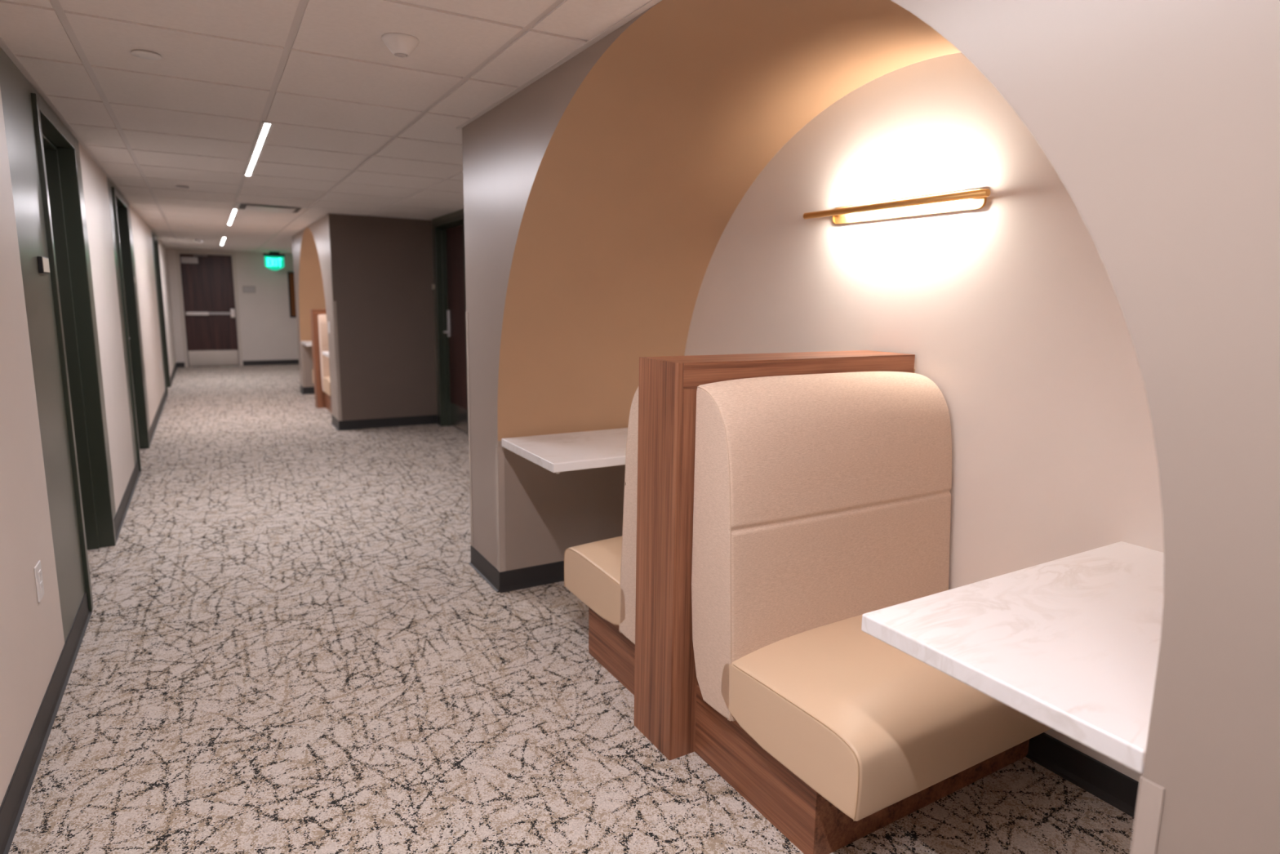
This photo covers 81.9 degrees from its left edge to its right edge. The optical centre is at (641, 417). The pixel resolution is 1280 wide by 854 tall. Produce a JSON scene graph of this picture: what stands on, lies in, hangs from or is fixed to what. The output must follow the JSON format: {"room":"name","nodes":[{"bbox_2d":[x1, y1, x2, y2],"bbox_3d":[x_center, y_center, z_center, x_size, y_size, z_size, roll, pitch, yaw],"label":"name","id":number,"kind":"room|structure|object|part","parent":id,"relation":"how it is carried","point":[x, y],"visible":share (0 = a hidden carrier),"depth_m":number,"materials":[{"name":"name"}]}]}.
{"room":"office corridor","nodes":[
{"label":"office corridor","id":0,"kind":"room"},
{"bbox_2d":[0,46,176,806],"bbox_3d":[-3.862,-0.620,5.299,0.200,2.232,20.100,-4,11,-30],"label":"wall","id":1,"kind":"structure","parent":0,"point":[38,517],"depth_m":2.67,"materials":[{"name":"paint"}]},
{"bbox_2d":[34,560,44,602],"bbox_3d":[-1.987,0.539,2.436,0.009,0.120,0.080,-4,11,-30],"label":"wall outlet","id":2,"kind":"object","parent":1,"relation":"attached to","point":[37,568],"visible":1,"depth_m":2.42,"materials":[{"name":"white plastic"}]},
{"bbox_2d":[38,568,42,581],"bbox_3d":[-1.985,0.519,2.434,0.003,0.033,0.034,-4,11,-30],"label":"receptacle","id":3,"kind":"object","parent":2,"relation":"attached to","point":[40,576],"depth_m":2.43,"materials":[{"name":"white plastic"}]},
{"bbox_2d":[40,580,43,592],"bbox_3d":[-1.985,0.558,2.441,0.003,0.033,0.034,-4,11,-30],"label":"receptacle","id":4,"kind":"object","parent":2,"relation":"attached to","point":[41,581],"depth_m":2.44,"materials":[{"name":"white plastic"}]},
{"bbox_2d":[37,256,49,273],"bbox_3d":[-2.320,-0.593,2.862,0.016,0.062,0.134,-4,11,-30],"label":"room sign","id":5,"kind":"object","parent":1,"relation":"attached to","point":[43,262],"visible":1,"depth_m":2.82,"materials":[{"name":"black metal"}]},
{"bbox_2d":[31,93,115,611],"bbox_3d":[-2.755,-0.283,3.494,0.176,2.170,1.057,-4,11,-30],"label":"door","id":6,"kind":"structure","parent":1,"relation":"in","point":[55,147],"depth_m":3.85,"materials":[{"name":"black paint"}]},
{"bbox_2d":[0,362,177,853],"bbox_3d":[-3.786,0.425,5.521,0.018,0.100,19.900,-4,11,-30],"label":"baseboard","id":7,"kind":"structure","parent":1,"relation":"attached to","point":[13,803],"depth_m":2.40,"materials":[{"name":"rubber"}]},
{"bbox_2d":[111,186,149,471],"bbox_3d":[-4.290,-0.720,6.077,0.176,2.170,1.105,-4,11,-30],"label":"door","id":8,"kind":"structure","parent":1,"relation":"in","point":[120,205],"depth_m":6.46,"materials":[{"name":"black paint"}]},
{"bbox_2d":[152,234,170,395],"bbox_3d":[-6.900,-1.461,10.470,0.176,2.170,1.070,-4,11,-30],"label":"door","id":9,"kind":"structure","parent":1,"relation":"in","point":[155,240],"depth_m":10.83,"materials":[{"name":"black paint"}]},
{"bbox_2d":[166,248,298,362],"bbox_3d":[-7.693,-2.161,14.576,3.099,2.232,0.200,-4,11,-30],"label":"wall","id":10,"kind":"structure","parent":0,"point":[268,331],"depth_m":14.56,"materials":[{"name":"paint"}]},
{"bbox_2d":[175,249,243,367],"bbox_3d":[-8.269,-2.078,14.139,0.977,2.188,0.185,-4,11,-30],"label":"door","id":11,"kind":"structure","parent":10,"relation":"in","point":[208,283],"depth_m":14.13,"materials":[{"name":"paint"}]},
{"bbox_3d":[-8.284,-1.161,14.287,0.833,0.300,0.002,-4,11,-30],"label":"kick plate","id":12,"kind":"part","parent":11,"relation":"part of","materials":[{"name":"silver metal"}]},
{"bbox_3d":[-8.125,-2.015,14.211,0.360,0.045,0.045,-4,11,-30],"label":"push bar rail","id":13,"kind":"part","parent":11,"relation":"part of","materials":[{"name":"grey metal"}]},
{"bbox_2d":[176,359,298,367],"bbox_3d":[-7.654,-1.094,14.653,2.699,0.100,0.018,-4,11,-30],"label":"baseboard","id":14,"kind":"structure","parent":10,"relation":"attached to","point":[257,362],"depth_m":14.74,"materials":[{"name":"rubber"}]},
{"bbox_2d":[242,285,255,293],"bbox_3d":[-7.665,-2.510,14.408,0.223,0.135,0.014,-4,11,-30],"label":"wall plaque","id":15,"kind":"object","parent":10,"relation":"attached to","point":[246,289],"visible":1,"depth_m":14.40,"materials":[{"name":"grey plastic"}]},
{"bbox_2d":[287,271,296,317],"bbox_3d":[-6.802,-2.489,14.918,0.605,0.907,0.025,-4,11,-30],"label":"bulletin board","id":16,"kind":"object","parent":10,"relation":"attached to","point":[290,274],"visible":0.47,"depth_m":14.79,"materials":[{"name":"brown wood"}]},
{"bbox_2d":[0,0,650,253],"bbox_3d":[-2.639,-1.821,5.824,3.199,0.050,20.100,-4,11,-30],"label":"ceiling","id":17,"kind":"structure","parent":0,"point":[360,127],"depth_m":2.96,"materials":[{"name":"tile"}]},
{"bbox_2d":[131,49,161,60],"bbox_3d":[-1.706,-1.251,2.542,0.088,0.008,0.088,-4,11,-30],"label":"sprinkler cover","id":18,"kind":"object","parent":17,"relation":"attached to","point":[147,55],"visible":1,"depth_m":2.53,"materials":[{"name":"white plastic"}]},
{"bbox_2d":[175,185,188,188],"bbox_3d":[-3.543,-1.782,5.692,0.088,0.008,0.088,-4,11,-30],"label":"sprinkler cover","id":19,"kind":"object","parent":17,"relation":"attached to","point":[177,186],"visible":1,"depth_m":5.68,"materials":[{"name":"white plastic"}]},
{"bbox_2d":[194,239,204,243],"bbox_3d":[-6.753,-2.698,11.259,0.128,0.056,0.128,-4,11,-30],"label":"smoke detector","id":20,"kind":"object","parent":17,"relation":"attached to","point":[199,241],"visible":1,"depth_m":11.22,"materials":[{"name":"white plastic"}]},
{"bbox_2d":[219,236,226,244],"bbox_3d":[-6.573,-2.777,11.587,0.055,0.010,1.864,-4,11,-30],"label":"recessed light","id":21,"kind":"object","parent":17,"relation":"in","point":[223,240],"visible":1,"depth_m":11.52,"materials":[{"name":"white plastic"}]},
{"bbox_2d":[226,208,238,224],"bbox_3d":[-4.420,-2.165,7.963,0.055,0.010,1.864,-4,11,-30],"label":"recessed light","id":22,"kind":"object","parent":17,"relation":"in","point":[233,212],"visible":0.93,"depth_m":7.81,"materials":[{"name":"white plastic"}]},
{"bbox_2d":[243,120,275,176],"bbox_3d":[-2.261,-1.552,4.330,0.055,0.010,1.864,-4,11,-30],"label":"recessed light","id":23,"kind":"object","parent":17,"relation":"in","point":[265,129],"visible":1,"depth_m":4.10,"materials":[{"name":"white plastic"}]},
{"bbox_2d":[234,201,306,213],"bbox_3d":[-3.543,-1.998,7.036,0.586,0.018,0.586,-4,11,-30],"label":"ceiling vent","id":24,"kind":"object","parent":17,"relation":"in","point":[239,206],"visible":1,"depth_m":6.96,"materials":[{"name":"white plastic"}]},
{"bbox_3d":[-3.543,-1.990,7.037,0.416,0.003,0.416,-4,11,-30],"label":"plate","id":25,"kind":"part","parent":24,"relation":"part of","materials":[{"name":"white plastic"}]},
{"bbox_2d":[262,251,284,270],"bbox_3d":[-7.052,-3.017,14.165,0.370,0.360,0.060,-4,11,-30],"label":"exit sign","id":26,"kind":"object","parent":17,"relation":"hanging from","point":[274,260],"visible":1,"depth_m":14.16,"materials":[{"name":"green plastic"}]},
{"bbox_3d":[-7.053,-2.970,14.173,0.340,0.265,0.008,-4,11,-30],"label":"panel","id":27,"kind":"part","parent":26,"relation":"part of","materials":[{"name":"teal plastic"}]},
{"bbox_2d":[381,32,419,57],"bbox_3d":[-0.773,-1.188,2.367,0.116,0.054,0.116,-4,11,-30],"label":"sensor","id":28,"kind":"object","parent":17,"relation":"attached to","point":[401,45],"visible":1,"depth_m":2.34,"materials":[{"name":"white plastic"}]},
{"bbox_2d":[291,213,437,420],"bbox_3d":[-3.580,-1.270,9.386,1.127,2.232,3.611,-4,11,-30],"label":"wall","id":29,"kind":"structure","parent":0,"point":[378,272],"depth_m":7.85,"materials":[{"name":"beige paint"}]},
{"bbox_2d":[295,304,300,380],"bbox_3d":[-4.967,-1.092,10.698,0.032,1.225,0.032,-4,11,-30],"label":"trim","id":30,"kind":"structure","parent":29,"relation":"attached to","point":[295,304],"depth_m":10.69,"materials":[{"name":"beige plastic"}]},
{"bbox_2d":[300,343,305,386],"bbox_3d":[-4.812,-0.744,10.479,0.032,0.612,0.032,-4,11,-30],"label":"trim","id":31,"kind":"structure","parent":29,"relation":"attached to","point":[301,344],"depth_m":10.47,"materials":[{"name":"beige plastic"}]},
{"bbox_2d":[301,340,311,346],"bbox_3d":[-4.216,-1.044,10.390,1.007,0.070,0.639,-4,11,-30],"label":"table","id":32,"kind":"object","parent":29,"relation":"attached to","point":[307,343],"visible":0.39,"depth_m":10.04,"materials":[{"name":"white plastic"}]},
{"bbox_2d":[322,351,328,357],"bbox_3d":[-3.113,-0.730,8.534,1.007,0.070,0.544,-4,11,-30],"label":"table","id":33,"kind":"object","parent":29,"relation":"attached to","point":[326,353],"visible":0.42,"depth_m":8.29,"materials":[{"name":"white plastic"}]},
{"bbox_2d":[328,358,332,414],"bbox_3d":[-3.396,-0.345,8.095,0.032,0.620,0.032,-4,11,-30],"label":"trim","id":34,"kind":"structure","parent":29,"relation":"attached to","point":[329,358],"depth_m":8.08,"materials":[{"name":"beige plastic"}]},
{"bbox_2d":[332,301,342,421],"bbox_3d":[-3.155,-0.584,7.648,0.032,1.240,0.032,-4,11,-30],"label":"trim","id":35,"kind":"structure","parent":29,"relation":"attached to","point":[334,303],"depth_m":7.63,"materials":[{"name":"beige plastic"}]},
{"bbox_2d":[431,208,463,415],"bbox_3d":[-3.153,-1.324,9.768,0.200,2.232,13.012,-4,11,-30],"label":"door frame","id":36,"kind":"structure","parent":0,"point":[460,211],"depth_m":7.98,"materials":[{"name":"green paint"}]},
{"bbox_2d":[431,284,435,289],"bbox_3d":[-2.240,-1.417,7.968,0.016,0.062,0.134,-4,11,-30],"label":"room sign","id":37,"kind":"object","parent":36,"relation":"attached to","point":[433,286],"visible":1,"depth_m":7.95,"materials":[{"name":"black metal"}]},
{"bbox_2d":[434,213,468,441],"bbox_3d":[-1.871,-0.917,7.535,0.151,2.170,1.065,-4,11,-30],"label":"door","id":38,"kind":"structure","parent":36,"relation":"in","point":[449,233],"depth_m":7.79,"materials":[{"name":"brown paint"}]},
{"bbox_3d":[-1.859,0.015,7.699,0.002,0.240,0.925,-4,11,-30],"label":"kick plate","id":39,"kind":"part","parent":38,"relation":"part of","materials":[{"name":"silver metal"}]},
{"bbox_2d":[8,364,1134,853],"bbox_3d":[-2.677,0.413,6.178,3.120,0.050,20.100,-4,11,-30],"label":"floor","id":40,"kind":"structure","parent":0,"point":[292,642],"depth_m":2.62,"materials":[{"name":"carpet"}]},
{"bbox_2d":[311,368,314,383],"bbox_3d":[-3.880,-0.822,9.898,0.941,1.176,0.698,-4,11,-30],"label":"bench","id":41,"kind":"object","parent":40,"relation":"on","point":[313,369],"visible":0.04,"depth_m":9.91,"materials":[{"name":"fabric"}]},
{"bbox_2d":[310,309,326,408],"bbox_3d":[-3.671,-0.778,9.489,1.004,1.225,0.221,-4,11,-30],"label":"divider","id":42,"kind":"object","parent":40,"relation":"on","point":[320,401],"visible":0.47,"depth_m":9.18,"materials":[{"name":"brown wood"}]},
{"bbox_3d":[-3.621,-0.726,9.410,0.966,1.149,0.020,-4,11,-30],"label":"panel","id":43,"kind":"part","parent":42,"relation":"part of","materials":[{"name":"brown wood"}]},
{"bbox_3d":[-3.612,-1.329,9.313,0.966,0.071,0.020,-4,11,-30],"label":"rail","id":44,"kind":"part","parent":42,"relation":"part of","materials":[{"name":"brown wood"}]},
{"bbox_2d":[317,314,331,412],"bbox_3d":[-3.415,-0.689,9.115,0.941,1.176,0.698,-4,11,-30],"label":"bench","id":45,"kind":"object","parent":40,"relation":"on","point":[322,323],"visible":0.21,"depth_m":9.01,"materials":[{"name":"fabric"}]},
{"bbox_2d":[317,314,329,391],"bbox_3d":[-3.539,-0.833,9.297,0.929,0.954,0.222,-4,11,-30],"label":"cushion","id":46,"kind":"object","parent":45,"relation":"on","point":[322,323],"depth_m":9.02,"materials":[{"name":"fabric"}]},
{"bbox_2d":[323,376,330,395],"bbox_3d":[-3.384,-0.428,9.084,0.929,0.227,0.539,-4,11,-30],"label":"seat cushion","id":47,"kind":"object","parent":45,"relation":"on","point":[326,386],"depth_m":8.83,"materials":[{"name":"beige leather"}]},
{"bbox_2d":[564,386,638,694],"bbox_3d":[0.263,0.356,2.926,0.941,1.176,0.698,-4,11,-30],"label":"bench","id":48,"kind":"object","parent":40,"relation":"on","point":[601,574],"visible":0.2,"depth_m":2.71,"materials":[{"name":"beige leather"}]},
{"bbox_2d":[564,536,625,625],"bbox_3d":[0.213,0.594,3.031,0.929,0.227,0.539,-4,11,-30],"label":"seat cushion","id":49,"kind":"object","parent":48,"relation":"on","point":[593,573],"depth_m":2.80,"materials":[{"name":"beige leather"}]},
{"bbox_2d":[619,387,638,644],"bbox_3d":[0.379,0.281,2.704,0.929,0.954,0.222,-4,11,-30],"label":"cushion","id":50,"kind":"object","parent":48,"relation":"on","point":[628,551],"depth_m":2.51,"materials":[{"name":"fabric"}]},
{"bbox_2d":[634,350,915,759],"bbox_3d":[0.472,0.400,2.518,1.004,1.225,0.221,-4,11,-30],"label":"divider","id":51,"kind":"object","parent":40,"relation":"on","point":[665,679],"visible":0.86,"depth_m":2.24,"materials":[{"name":"brown wood"}]},
{"bbox_3d":[0.522,0.452,2.438,0.966,1.149,0.020,-4,11,-30],"label":"panel","id":52,"kind":"part","parent":51,"relation":"part of","materials":[{"name":"brown wood"}]},
{"bbox_3d":[0.531,-0.151,2.342,0.966,0.071,0.020,-4,11,-30],"label":"rail","id":53,"kind":"part","parent":51,"relation":"part of","materials":[{"name":"brown wood"}]},
{"bbox_2d":[691,371,1051,853],"bbox_3d":[0.728,0.488,2.143,0.941,1.176,0.698,-4,11,-30],"label":"bench","id":54,"kind":"object","parent":40,"relation":"on","point":[822,502],"visible":0.89,"depth_m":2.08,"materials":[{"name":"beige leather"}]},
{"bbox_2d":[691,371,951,720],"bbox_3d":[0.604,0.345,2.325,0.929,0.954,0.222,-4,11,-30],"label":"cushion","id":55,"kind":"object","parent":54,"relation":"on","point":[822,502],"depth_m":2.17,"materials":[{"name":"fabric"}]},
{"bbox_2d":[720,614,1051,821],"bbox_3d":[0.759,0.749,2.112,0.929,0.227,0.539,-4,11,-30],"label":"seat cushion","id":56,"kind":"object","parent":54,"relation":"on","point":[868,725],"depth_m":1.86,"materials":[{"name":"beige leather"}]},
{"bbox_2d":[462,0,1279,853],"bbox_3d":[1.416,0.151,0.977,1.127,2.232,7.188,-4,11,-30],"label":"wall","id":57,"kind":"structure","parent":0,"point":[1099,338],"depth_m":2.26,"materials":[{"name":"beige paint"}]},
{"bbox_2d":[0,0,662,253],"bbox_3d":[-2.596,-1.799,5.853,2.699,0.005,19.900,-4,11,-30],"label":"trim","id":58,"kind":"structure","parent":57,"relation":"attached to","point":[4,46],"depth_m":2.88,"materials":[{"name":"metal"}]},
{"bbox_2d":[465,311,473,546],"bbox_3d":[-0.874,0.071,3.811,0.032,1.225,0.032,-4,11,-30],"label":"trim","id":59,"kind":"structure","parent":57,"relation":"attached to","point":[466,313],"depth_m":3.80,"materials":[{"name":"beige plastic"}]},
{"bbox_2d":[495,445,506,572],"bbox_3d":[-0.669,0.434,3.507,0.032,0.612,0.032,-4,11,-30],"label":"trim","id":60,"kind":"structure","parent":57,"relation":"attached to","point":[500,451],"depth_m":3.49,"materials":[{"name":"beige plastic"}]},
{"bbox_2d":[501,427,627,473],"bbox_3d":[-0.073,0.134,3.419,1.007,0.070,0.639,-4,11,-30],"label":"table","id":61,"kind":"object","parent":57,"relation":"attached to","point":[557,453],"visible":0.59,"depth_m":3.19,"materials":[{"name":"stone"}]},
{"bbox_2d":[299,385,1139,817],"bbox_3d":[-1.909,0.280,6.603,1.046,0.100,19.916,-4,11,-30],"label":"baseboard","id":62,"kind":"structure","parent":57,"relation":"attached to","point":[1103,781],"depth_m":2.28,"materials":[{"name":"rubber"}]},
{"bbox_2d":[803,188,990,224],"bbox_3d":[0.875,-0.738,2.597,0.080,0.061,0.802,-4,11,-30],"label":"wall lamp","id":63,"kind":"object","parent":57,"relation":"attached to","point":[973,199],"visible":1,"depth_m":2.53,"materials":[{"name":"gold metal"}]},
{"bbox_2d":[861,541,1164,773],"bbox_3d":[1.030,0.447,1.562,1.007,0.070,0.544,-4,11,-30],"label":"table","id":64,"kind":"object","parent":57,"relation":"attached to","point":[1071,644],"visible":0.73,"depth_m":1.44,"materials":[{"name":"stone"}]},
{"bbox_2d":[1129,775,1164,853],"bbox_3d":[0.747,0.832,1.123,0.032,0.620,0.032,-4,11,-30],"label":"trim","id":65,"kind":"structure","parent":57,"relation":"attached to","point":[1150,795],"depth_m":1.07,"materials":[{"name":"beige plastic"}]}
]}

